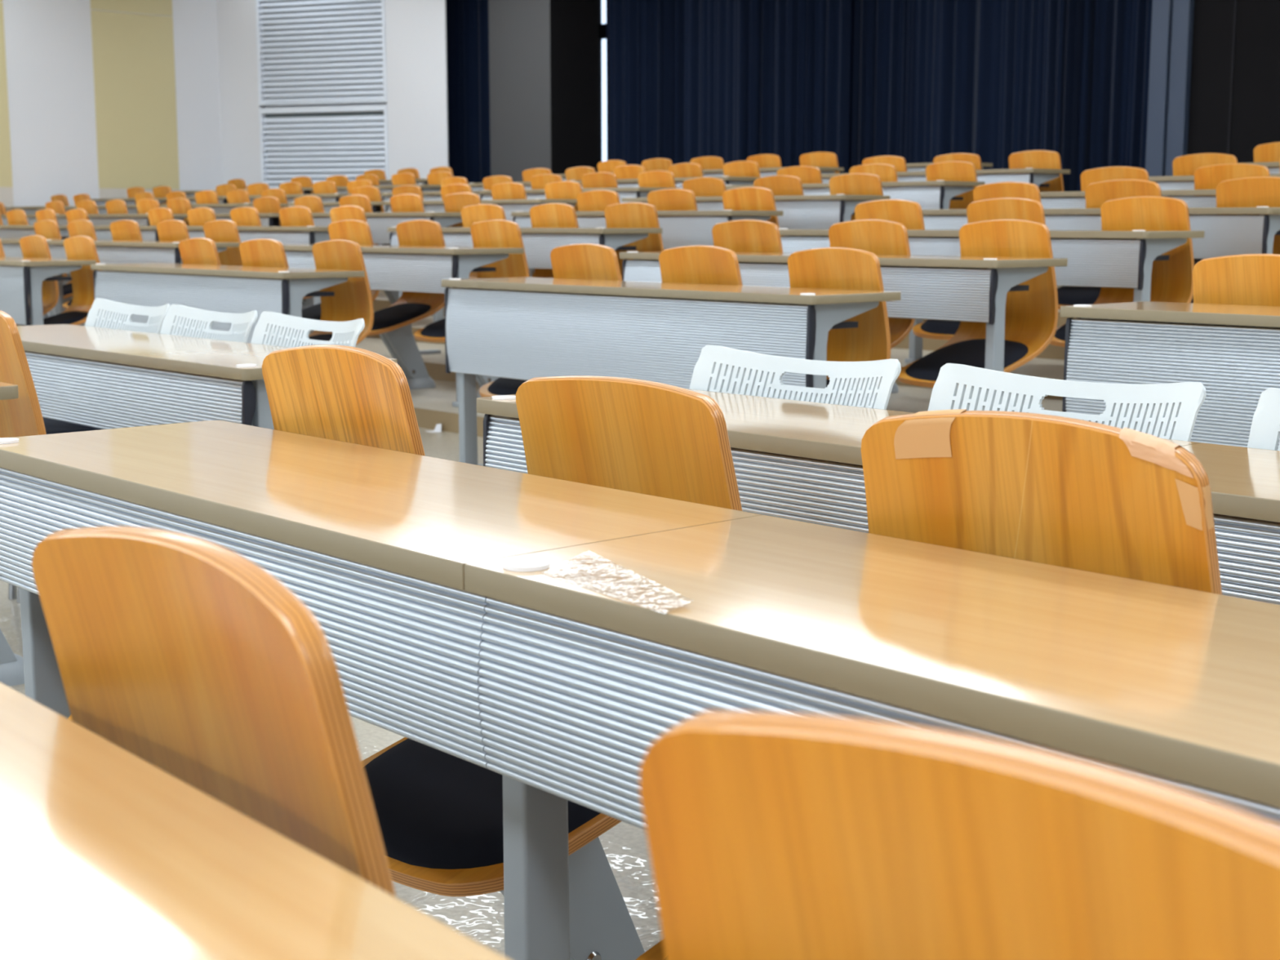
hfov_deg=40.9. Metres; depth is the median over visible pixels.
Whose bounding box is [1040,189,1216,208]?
desk
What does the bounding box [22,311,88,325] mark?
seat cushion
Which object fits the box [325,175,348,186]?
chair
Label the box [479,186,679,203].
desk
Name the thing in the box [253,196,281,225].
chair
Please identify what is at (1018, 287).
shelf
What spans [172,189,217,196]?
desk
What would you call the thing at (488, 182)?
chair
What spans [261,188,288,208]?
chair
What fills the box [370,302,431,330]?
seat cushion
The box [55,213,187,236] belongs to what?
desk
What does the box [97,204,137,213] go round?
desk
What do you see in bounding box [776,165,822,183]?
chair
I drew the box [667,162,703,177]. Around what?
chair
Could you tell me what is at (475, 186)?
desk
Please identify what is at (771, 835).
chair
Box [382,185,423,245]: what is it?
chair
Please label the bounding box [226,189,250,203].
chair
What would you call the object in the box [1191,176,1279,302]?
chair
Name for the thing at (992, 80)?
curtain
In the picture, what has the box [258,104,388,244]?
window blind
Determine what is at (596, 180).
chair
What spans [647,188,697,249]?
chair
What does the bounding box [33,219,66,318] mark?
chair
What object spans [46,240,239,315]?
desk
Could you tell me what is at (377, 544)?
desk
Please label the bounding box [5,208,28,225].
chair
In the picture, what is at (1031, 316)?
chair
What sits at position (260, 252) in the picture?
chair
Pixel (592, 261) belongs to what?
chair
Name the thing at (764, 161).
chair
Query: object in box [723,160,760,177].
chair
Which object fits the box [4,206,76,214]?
desk
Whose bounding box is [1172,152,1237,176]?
chair
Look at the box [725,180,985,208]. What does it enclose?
desk
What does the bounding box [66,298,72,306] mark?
seat cushion
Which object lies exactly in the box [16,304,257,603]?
plastic chair
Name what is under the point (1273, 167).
desk
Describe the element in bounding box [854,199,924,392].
chair
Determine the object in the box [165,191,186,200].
chair
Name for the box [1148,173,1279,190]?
desk
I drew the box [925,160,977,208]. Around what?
chair
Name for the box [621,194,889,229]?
desk
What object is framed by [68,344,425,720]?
chair
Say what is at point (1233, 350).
desk
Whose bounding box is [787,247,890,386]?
chair
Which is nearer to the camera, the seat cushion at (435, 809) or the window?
the seat cushion at (435, 809)
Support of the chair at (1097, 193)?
on the floor
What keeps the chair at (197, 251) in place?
on the floor
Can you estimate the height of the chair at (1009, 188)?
0.827 m
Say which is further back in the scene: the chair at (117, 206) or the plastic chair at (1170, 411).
the chair at (117, 206)
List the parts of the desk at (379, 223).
modesty panel, leg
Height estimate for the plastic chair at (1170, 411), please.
0.782 m
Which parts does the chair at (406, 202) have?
leg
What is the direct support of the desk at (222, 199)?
on the floor
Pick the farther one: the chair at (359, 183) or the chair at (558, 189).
the chair at (359, 183)
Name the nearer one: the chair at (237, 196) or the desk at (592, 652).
the desk at (592, 652)
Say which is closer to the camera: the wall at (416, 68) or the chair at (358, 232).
the chair at (358, 232)
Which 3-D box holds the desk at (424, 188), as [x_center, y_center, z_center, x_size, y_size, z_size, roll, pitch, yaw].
[-2.364,-2.345,15.755,0.400,0.704,1.800,-8,12,-42]
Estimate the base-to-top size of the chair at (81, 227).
0.827 m
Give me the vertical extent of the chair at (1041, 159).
0.827 m
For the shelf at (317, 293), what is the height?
0.079 m
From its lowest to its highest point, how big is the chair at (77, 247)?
0.827 m
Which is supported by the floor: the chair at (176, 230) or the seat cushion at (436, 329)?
the chair at (176, 230)
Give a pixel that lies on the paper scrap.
(438, 426)
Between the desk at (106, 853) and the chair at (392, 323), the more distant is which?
the chair at (392, 323)
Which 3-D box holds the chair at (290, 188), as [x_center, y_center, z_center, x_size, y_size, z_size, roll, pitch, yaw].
[-3.317,-2.307,15.663,0.466,0.827,0.394,-8,12,-42]
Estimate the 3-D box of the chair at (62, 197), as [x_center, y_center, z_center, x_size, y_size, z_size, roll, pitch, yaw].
[-6.018,-2.480,17.384,0.466,0.827,0.394,-8,12,-41]
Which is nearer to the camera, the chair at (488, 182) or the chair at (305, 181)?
the chair at (488, 182)
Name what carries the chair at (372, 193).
on the floor
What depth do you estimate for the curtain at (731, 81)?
16.49 m
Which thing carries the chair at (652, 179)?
on the floor
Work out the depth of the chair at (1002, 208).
6.83 m
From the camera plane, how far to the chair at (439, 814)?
2.11 m
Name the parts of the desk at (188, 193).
modesty panel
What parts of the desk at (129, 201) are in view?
modesty panel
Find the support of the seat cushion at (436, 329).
on the chair at (492, 233)
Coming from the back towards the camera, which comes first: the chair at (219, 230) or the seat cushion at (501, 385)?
the chair at (219, 230)
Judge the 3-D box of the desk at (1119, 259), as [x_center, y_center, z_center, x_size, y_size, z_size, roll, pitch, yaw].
[1.296,-0.636,6.776,0.400,0.704,1.800,-8,12,-42]
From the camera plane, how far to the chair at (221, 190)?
16.64 m
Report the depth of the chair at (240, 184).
18.13 m
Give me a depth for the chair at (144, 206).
14.23 m
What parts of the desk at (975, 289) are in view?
modesty panel, leg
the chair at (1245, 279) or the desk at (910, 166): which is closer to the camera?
the chair at (1245, 279)
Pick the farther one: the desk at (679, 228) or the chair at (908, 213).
the desk at (679, 228)
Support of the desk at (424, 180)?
on the floor
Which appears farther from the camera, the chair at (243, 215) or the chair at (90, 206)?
the chair at (90, 206)
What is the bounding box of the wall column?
[488,0,599,182]
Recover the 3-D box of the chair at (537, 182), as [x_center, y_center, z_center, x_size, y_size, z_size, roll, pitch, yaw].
[-0.824,-1.894,12.937,0.466,0.827,0.394,-8,11,-41]
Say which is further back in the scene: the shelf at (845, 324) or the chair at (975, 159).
the chair at (975, 159)
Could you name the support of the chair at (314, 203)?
on the floor
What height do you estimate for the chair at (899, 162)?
0.827 m
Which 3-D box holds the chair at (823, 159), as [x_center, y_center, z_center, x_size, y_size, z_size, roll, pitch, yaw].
[1.261,-2.099,13.145,0.466,0.827,0.394,-8,12,-43]
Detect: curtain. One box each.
[445,0,490,186]
[605,0,851,173]
[848,0,1152,191]
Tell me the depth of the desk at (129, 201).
17.31 m
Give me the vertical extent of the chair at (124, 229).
0.827 m
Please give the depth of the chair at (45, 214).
13.64 m
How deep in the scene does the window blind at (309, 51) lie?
18.57 m
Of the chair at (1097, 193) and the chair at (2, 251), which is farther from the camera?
the chair at (2, 251)
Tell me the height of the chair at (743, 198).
0.827 m
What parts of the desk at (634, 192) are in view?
modesty panel, leg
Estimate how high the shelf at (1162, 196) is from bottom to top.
0.079 m
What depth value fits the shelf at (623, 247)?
8.30 m
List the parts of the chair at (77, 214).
leg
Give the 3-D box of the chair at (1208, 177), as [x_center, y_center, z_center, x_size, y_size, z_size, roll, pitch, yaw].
[2.639,-1.046,7.922,0.466,0.827,0.394,-8,12,-43]
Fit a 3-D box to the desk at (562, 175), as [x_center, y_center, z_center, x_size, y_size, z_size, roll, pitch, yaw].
[-0.292,-2.278,14.735,0.400,0.704,1.190,-8,12,-42]
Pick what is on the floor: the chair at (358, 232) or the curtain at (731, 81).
the chair at (358, 232)
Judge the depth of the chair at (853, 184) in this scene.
9.65 m
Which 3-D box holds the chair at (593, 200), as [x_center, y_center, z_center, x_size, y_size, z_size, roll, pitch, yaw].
[-0.359,-1.264,9.935,0.466,0.827,0.394,-8,11,-41]
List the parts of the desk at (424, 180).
modesty panel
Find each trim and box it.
[0,0,13,209]
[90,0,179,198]
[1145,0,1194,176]
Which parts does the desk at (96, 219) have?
modesty panel, leg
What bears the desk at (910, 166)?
on the floor
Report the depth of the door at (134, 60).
18.40 m
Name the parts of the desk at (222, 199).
modesty panel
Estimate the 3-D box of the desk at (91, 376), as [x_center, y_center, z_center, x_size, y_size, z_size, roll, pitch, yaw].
[-1.299,-0.012,4.497,0.400,0.704,1.800,-8,12,-42]
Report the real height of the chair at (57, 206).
0.827 m
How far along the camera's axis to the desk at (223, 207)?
14.12 m
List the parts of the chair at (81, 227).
leg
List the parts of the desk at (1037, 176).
modesty panel, leg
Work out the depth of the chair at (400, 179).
15.86 m
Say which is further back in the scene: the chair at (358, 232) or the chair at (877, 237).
the chair at (358, 232)
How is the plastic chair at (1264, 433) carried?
on the floor
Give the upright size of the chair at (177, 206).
0.827 m
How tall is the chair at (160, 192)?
0.827 m
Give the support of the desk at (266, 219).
on the floor
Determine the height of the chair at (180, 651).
0.827 m
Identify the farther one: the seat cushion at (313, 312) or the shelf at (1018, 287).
the seat cushion at (313, 312)
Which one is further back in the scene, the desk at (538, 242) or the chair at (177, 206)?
the chair at (177, 206)
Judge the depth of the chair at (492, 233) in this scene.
7.99 m
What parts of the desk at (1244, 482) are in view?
modesty panel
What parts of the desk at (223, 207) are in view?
modesty panel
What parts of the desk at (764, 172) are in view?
modesty panel, leg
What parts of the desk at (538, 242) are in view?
leg, modesty panel, leg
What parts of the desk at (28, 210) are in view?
modesty panel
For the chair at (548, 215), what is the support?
on the floor
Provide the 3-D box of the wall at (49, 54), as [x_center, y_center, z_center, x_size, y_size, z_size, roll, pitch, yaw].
[-10.904,-2.836,13.734,16.611,3.920,0.200,-8,12,-42]
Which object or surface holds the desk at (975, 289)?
on the floor
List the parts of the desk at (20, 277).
modesty panel, leg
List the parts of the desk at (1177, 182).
modesty panel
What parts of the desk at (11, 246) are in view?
modesty panel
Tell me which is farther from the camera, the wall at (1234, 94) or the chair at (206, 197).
the chair at (206, 197)
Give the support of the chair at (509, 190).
on the floor
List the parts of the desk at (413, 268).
modesty panel, leg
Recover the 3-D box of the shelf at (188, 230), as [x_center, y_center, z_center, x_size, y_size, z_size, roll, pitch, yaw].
[-2.364,-1.523,10.739,0.175,0.079,1.640,-8,12,-42]
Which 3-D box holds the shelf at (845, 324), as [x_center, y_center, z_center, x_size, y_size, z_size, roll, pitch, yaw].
[0.033,-0.574,5.630,0.175,0.079,1.640,-8,12,-42]
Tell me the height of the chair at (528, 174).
0.827 m
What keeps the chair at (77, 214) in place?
on the floor
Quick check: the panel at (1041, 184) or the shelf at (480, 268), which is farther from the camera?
the panel at (1041, 184)
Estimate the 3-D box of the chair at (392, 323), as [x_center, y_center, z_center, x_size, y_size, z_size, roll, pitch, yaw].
[-1.200,-0.855,8.384,0.466,0.827,0.394,-8,12,-42]
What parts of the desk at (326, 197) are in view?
modesty panel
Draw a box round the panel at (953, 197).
[823,186,963,199]
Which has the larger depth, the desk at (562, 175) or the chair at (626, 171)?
the desk at (562, 175)
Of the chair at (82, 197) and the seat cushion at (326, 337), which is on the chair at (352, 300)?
the seat cushion at (326, 337)
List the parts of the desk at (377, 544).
leg, modesty panel, leg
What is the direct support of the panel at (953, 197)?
attached to the desk at (938, 194)
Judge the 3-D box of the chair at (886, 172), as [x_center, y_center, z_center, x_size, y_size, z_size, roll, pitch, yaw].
[1.330,-1.537,10.584,0.466,0.827,0.394,-8,12,-42]
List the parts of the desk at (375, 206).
modesty panel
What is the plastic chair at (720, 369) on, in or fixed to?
on the floor
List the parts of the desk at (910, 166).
modesty panel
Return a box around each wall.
[0,0,222,209]
[216,0,448,188]
[1186,0,1279,163]
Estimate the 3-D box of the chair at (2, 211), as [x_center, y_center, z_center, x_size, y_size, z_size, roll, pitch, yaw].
[-6.294,-2.247,16.421,0.466,0.827,0.394,-8,11,-41]
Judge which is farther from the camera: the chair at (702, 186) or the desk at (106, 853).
the chair at (702, 186)
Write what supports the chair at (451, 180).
on the floor
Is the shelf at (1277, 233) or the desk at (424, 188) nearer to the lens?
the shelf at (1277, 233)
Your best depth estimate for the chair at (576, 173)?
14.03 m
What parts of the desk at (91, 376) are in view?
modesty panel, leg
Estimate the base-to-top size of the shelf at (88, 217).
0.079 m
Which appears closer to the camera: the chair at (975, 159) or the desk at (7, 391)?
the desk at (7, 391)
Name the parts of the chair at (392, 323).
leg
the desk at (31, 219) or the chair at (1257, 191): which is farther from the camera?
the desk at (31, 219)
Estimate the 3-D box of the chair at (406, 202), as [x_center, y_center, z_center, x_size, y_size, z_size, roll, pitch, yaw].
[-1.675,-1.483,11.379,0.466,0.827,0.394,-7,11,-40]
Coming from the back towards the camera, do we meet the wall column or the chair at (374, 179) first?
the wall column
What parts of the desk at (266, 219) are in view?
modesty panel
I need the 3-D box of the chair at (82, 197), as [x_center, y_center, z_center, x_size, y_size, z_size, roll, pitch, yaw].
[-5.649,-2.416,16.960,0.466,0.827,0.394,-7,11,-41]
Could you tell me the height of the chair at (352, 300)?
0.827 m
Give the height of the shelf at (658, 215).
0.079 m
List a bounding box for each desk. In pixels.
[0,214,66,225]
[0,224,69,316]
[0,238,64,257]
[0,256,96,325]
[0,382,18,399]
[0,420,762,959]
[0,681,511,959]
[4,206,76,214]
[16,324,397,429]
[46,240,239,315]
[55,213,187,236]
[90,197,165,205]
[90,262,364,343]
[93,225,159,240]
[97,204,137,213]
[160,203,288,213]
[164,195,227,204]
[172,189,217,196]
[186,226,329,305]
[214,213,281,226]
[243,187,313,194]
[248,193,351,206]
[282,244,524,407]
[288,201,391,213]
[311,184,441,201]
[311,211,462,324]
[348,177,428,185]
[381,191,480,212]
[384,198,577,221]
[387,226,662,355]
[440,276,901,466]
[464,515,1279,830]
[468,182,531,199]
[475,388,1200,533]
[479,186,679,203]
[511,209,783,277]
[559,172,613,181]
[566,176,761,190]
[619,251,1067,410]
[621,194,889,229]
[667,166,844,177]
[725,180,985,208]
[778,228,1204,302]
[821,168,1070,186]
[904,206,1279,363]
[906,162,992,171]
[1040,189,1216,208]
[1060,301,1279,450]
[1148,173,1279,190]
[1181,442,1279,604]
[1241,161,1279,173]
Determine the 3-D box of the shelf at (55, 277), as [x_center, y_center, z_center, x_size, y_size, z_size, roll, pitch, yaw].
[-3.629,-1.181,9.633,0.175,0.079,1.640,-8,12,-42]
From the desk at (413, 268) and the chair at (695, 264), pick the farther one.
the desk at (413, 268)
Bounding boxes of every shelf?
[0,228,69,239]
[0,265,71,280]
[88,217,148,217]
[119,271,334,297]
[187,230,311,231]
[284,250,496,271]
[379,216,462,226]
[442,232,635,250]
[478,288,857,328]
[576,215,728,217]
[653,259,1029,291]
[696,200,854,214]
[800,235,1169,260]
[928,214,1279,235]
[1040,195,1216,198]
[1111,319,1279,328]
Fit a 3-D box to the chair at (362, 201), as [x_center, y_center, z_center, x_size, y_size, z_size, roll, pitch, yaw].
[-2.088,-1.550,11.818,0.466,0.827,0.394,-8,12,-42]
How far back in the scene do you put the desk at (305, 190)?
16.37 m
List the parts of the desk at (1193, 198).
modesty panel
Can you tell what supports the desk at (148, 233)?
on the floor
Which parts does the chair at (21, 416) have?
leg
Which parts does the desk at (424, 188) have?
modesty panel, leg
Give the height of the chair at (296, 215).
0.827 m
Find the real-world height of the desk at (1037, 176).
0.704 m
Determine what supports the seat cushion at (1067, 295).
on the chair at (1097, 193)
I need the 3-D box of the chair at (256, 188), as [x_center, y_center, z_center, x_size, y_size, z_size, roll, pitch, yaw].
[-3.702,-2.370,16.082,0.466,0.827,0.394,-8,12,-43]
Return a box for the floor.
[0,270,1075,955]
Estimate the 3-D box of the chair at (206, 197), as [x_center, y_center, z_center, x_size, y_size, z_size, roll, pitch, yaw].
[-3.946,-2.134,15.100,0.466,0.827,0.394,-8,12,-42]
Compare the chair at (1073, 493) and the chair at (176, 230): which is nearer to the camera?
the chair at (1073, 493)
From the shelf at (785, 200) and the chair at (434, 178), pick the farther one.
the chair at (434, 178)
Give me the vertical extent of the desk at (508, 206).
0.704 m
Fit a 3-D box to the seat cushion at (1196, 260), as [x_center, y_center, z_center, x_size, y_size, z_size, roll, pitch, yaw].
[2.619,-0.988,7.911,0.379,0.122,0.365,-8,12,-43]
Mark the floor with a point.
(481, 917)
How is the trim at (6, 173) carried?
attached to the wall at (49, 54)
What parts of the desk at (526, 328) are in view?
leg, modesty panel, leg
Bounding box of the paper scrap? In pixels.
[425,423,441,432]
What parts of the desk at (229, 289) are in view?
modesty panel, leg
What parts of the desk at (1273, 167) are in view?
modesty panel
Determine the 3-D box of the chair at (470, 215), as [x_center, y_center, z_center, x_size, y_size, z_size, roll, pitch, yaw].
[-0.976,-1.093,9.381,0.466,0.827,0.394,-8,12,-43]
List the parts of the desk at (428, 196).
modesty panel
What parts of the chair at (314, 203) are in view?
leg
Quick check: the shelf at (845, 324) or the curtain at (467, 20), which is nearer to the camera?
the shelf at (845, 324)
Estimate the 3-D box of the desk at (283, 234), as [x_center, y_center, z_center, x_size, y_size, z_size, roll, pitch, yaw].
[-2.366,-1.243,10.780,0.400,0.704,1.800,-8,12,-42]
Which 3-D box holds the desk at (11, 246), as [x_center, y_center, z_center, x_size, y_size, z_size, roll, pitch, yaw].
[-4.088,-1.253,11.419,0.400,0.704,1.190,-8,12,-42]
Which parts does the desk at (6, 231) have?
modesty panel, leg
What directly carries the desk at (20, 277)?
on the floor
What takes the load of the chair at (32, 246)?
on the floor
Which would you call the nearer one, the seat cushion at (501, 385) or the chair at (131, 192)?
the seat cushion at (501, 385)
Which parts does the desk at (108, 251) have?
leg, modesty panel, leg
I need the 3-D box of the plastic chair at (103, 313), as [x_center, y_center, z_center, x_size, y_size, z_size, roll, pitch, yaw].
[-1.650,-0.113,4.910,0.540,0.782,0.480,-8,12,-42]
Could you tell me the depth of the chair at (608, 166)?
14.99 m
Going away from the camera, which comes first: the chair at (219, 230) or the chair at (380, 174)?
the chair at (219, 230)
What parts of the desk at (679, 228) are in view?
leg, modesty panel, leg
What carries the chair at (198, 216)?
on the floor
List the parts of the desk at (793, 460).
modesty panel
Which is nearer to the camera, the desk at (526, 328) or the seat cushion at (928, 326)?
the desk at (526, 328)
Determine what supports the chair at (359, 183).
on the floor
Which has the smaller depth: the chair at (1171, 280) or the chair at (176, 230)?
the chair at (1171, 280)
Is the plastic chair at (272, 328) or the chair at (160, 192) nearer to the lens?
the plastic chair at (272, 328)
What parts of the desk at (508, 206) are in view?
modesty panel, leg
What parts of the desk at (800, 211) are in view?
modesty panel, leg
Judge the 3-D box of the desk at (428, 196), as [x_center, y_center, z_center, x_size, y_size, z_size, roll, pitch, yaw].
[-1.558,-1.936,13.630,0.400,0.704,1.190,-8,12,-42]
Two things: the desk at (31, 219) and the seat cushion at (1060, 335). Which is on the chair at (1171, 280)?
the seat cushion at (1060, 335)
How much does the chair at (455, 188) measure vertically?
0.827 m
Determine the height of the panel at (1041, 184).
0.079 m
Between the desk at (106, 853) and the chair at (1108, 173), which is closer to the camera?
the desk at (106, 853)
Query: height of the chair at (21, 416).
0.827 m
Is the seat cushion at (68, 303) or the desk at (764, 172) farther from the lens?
the desk at (764, 172)
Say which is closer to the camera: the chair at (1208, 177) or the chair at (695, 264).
the chair at (695, 264)
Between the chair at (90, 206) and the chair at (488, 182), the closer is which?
the chair at (488, 182)
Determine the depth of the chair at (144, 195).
16.08 m
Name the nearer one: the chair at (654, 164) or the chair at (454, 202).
the chair at (454, 202)
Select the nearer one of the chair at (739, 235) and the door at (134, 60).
the chair at (739, 235)
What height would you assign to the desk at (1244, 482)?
0.704 m
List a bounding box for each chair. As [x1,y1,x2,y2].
[0,201,6,214]
[0,240,4,256]
[0,310,46,686]
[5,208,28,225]
[8,297,169,599]
[16,235,58,325]
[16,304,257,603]
[22,235,102,325]
[31,525,395,897]
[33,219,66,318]
[35,208,58,313]
[44,200,66,214]
[50,194,69,206]
[51,219,97,325]
[62,208,88,284]
[62,219,142,309]
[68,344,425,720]
[70,200,98,275]
[73,193,90,206]
[105,199,128,213]
[126,186,145,197]
[134,191,154,202]
[136,198,159,213]
[147,207,174,225]
[152,186,172,204]
[156,219,190,241]
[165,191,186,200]
[166,198,191,226]
[178,237,221,265]
[186,207,216,226]
[195,190,219,204]
[203,219,242,266]
[215,183,235,195]
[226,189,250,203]
[227,178,246,189]
[230,206,262,226]
[239,238,288,267]
[247,182,269,195]
[250,311,364,347]
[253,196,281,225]
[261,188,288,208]
[279,182,302,194]
[279,205,314,334]
[290,176,312,194]
[293,195,324,309]
[301,219,379,331]
[303,205,367,297]
[308,239,373,345]
[312,180,337,194]
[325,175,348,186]
[338,194,377,244]
[346,179,373,193]
[351,186,384,212]
[355,173,379,186]
[361,375,742,959]
[364,168,386,244]
[367,219,445,389]
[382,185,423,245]
[383,193,424,304]
[391,173,416,185]
[397,168,420,178]
[413,219,529,398]
[426,171,453,184]
[430,166,453,177]
[440,176,468,186]
[440,183,472,200]
[443,192,480,226]
[461,204,506,278]
[479,243,622,397]
[482,175,512,190]
[491,182,527,199]
[522,168,551,182]
[529,203,578,278]
[530,173,562,272]
[544,181,582,211]
[564,166,595,180]
[576,189,620,211]
[581,172,617,188]
[597,160,626,173]
[604,202,663,280]
[613,164,645,179]
[635,408,1222,959]
[637,170,675,187]
[639,709,1279,959]
[641,158,672,171]
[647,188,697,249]
[658,244,742,285]
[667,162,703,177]
[682,177,725,196]
[688,344,901,409]
[690,155,724,169]
[711,219,782,253]
[722,186,779,228]
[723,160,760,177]
[746,154,782,168]
[753,175,804,236]
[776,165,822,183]
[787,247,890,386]
[799,151,839,173]
[828,219,915,349]
[829,173,883,220]
[848,163,897,182]
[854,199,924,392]
[862,155,906,172]
[897,219,1057,410]
[912,197,1045,401]
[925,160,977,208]
[928,363,1206,441]
[933,152,982,169]
[973,181,1041,203]
[1008,150,1063,191]
[1049,195,1194,346]
[1057,179,1161,309]
[1080,166,1149,191]
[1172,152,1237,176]
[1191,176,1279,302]
[1192,253,1279,306]
[1193,163,1270,265]
[1247,387,1279,450]
[1253,142,1279,162]
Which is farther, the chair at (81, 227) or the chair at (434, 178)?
the chair at (434, 178)
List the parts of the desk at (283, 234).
modesty panel, leg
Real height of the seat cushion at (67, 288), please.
0.122 m
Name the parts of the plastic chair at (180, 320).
leg, backrest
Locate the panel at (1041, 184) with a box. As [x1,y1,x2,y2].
[829,173,1049,186]
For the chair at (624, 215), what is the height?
0.827 m
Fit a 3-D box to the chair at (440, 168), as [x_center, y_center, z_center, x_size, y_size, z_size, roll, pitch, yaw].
[-2.066,-2.649,16.772,0.466,0.827,0.394,-7,11,-40]
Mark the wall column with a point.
(544, 55)
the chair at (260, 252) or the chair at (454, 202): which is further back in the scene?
the chair at (454, 202)
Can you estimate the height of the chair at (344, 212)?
0.827 m
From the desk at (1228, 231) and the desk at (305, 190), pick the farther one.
the desk at (305, 190)
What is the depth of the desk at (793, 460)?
2.56 m
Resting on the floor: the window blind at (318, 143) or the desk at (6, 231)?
the desk at (6, 231)
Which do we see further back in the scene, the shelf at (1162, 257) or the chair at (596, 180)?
the chair at (596, 180)
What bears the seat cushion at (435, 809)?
on the chair at (439, 814)
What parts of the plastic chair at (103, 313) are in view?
leg, seat, backrest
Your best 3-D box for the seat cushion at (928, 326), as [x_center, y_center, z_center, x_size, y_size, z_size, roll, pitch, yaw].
[1.325,-0.648,6.816,0.379,0.122,0.365,-7,11,-41]
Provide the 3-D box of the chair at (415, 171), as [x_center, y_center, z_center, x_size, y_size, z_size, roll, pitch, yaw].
[-2.448,-2.714,17.203,0.466,0.827,0.394,-7,11,-40]
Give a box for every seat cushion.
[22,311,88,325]
[62,283,72,296]
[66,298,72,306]
[301,302,321,319]
[308,333,333,341]
[363,738,600,869]
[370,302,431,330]
[420,318,444,337]
[487,377,527,395]
[905,338,1028,381]
[920,319,960,334]
[1053,317,1081,341]
[1057,285,1101,305]
[1193,258,1203,265]
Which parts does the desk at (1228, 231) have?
leg, modesty panel, leg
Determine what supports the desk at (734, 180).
on the floor
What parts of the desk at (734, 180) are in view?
modesty panel, leg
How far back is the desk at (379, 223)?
10.85 m
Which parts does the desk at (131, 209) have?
modesty panel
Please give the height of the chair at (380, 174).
0.827 m
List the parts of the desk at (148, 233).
modesty panel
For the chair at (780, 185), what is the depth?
10.08 m
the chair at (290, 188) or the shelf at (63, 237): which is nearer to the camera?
the shelf at (63, 237)
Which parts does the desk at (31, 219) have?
modesty panel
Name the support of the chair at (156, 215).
on the floor
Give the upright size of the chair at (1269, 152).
0.827 m
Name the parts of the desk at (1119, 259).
modesty panel, leg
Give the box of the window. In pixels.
[599,0,606,162]
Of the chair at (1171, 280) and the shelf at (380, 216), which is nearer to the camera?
the chair at (1171, 280)
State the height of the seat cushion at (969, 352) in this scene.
0.122 m
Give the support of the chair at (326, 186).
on the floor
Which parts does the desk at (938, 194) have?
modesty panel, leg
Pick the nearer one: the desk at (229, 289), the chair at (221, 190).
the desk at (229, 289)
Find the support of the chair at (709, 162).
on the floor
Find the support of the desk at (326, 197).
on the floor
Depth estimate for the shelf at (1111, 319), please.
4.08 m

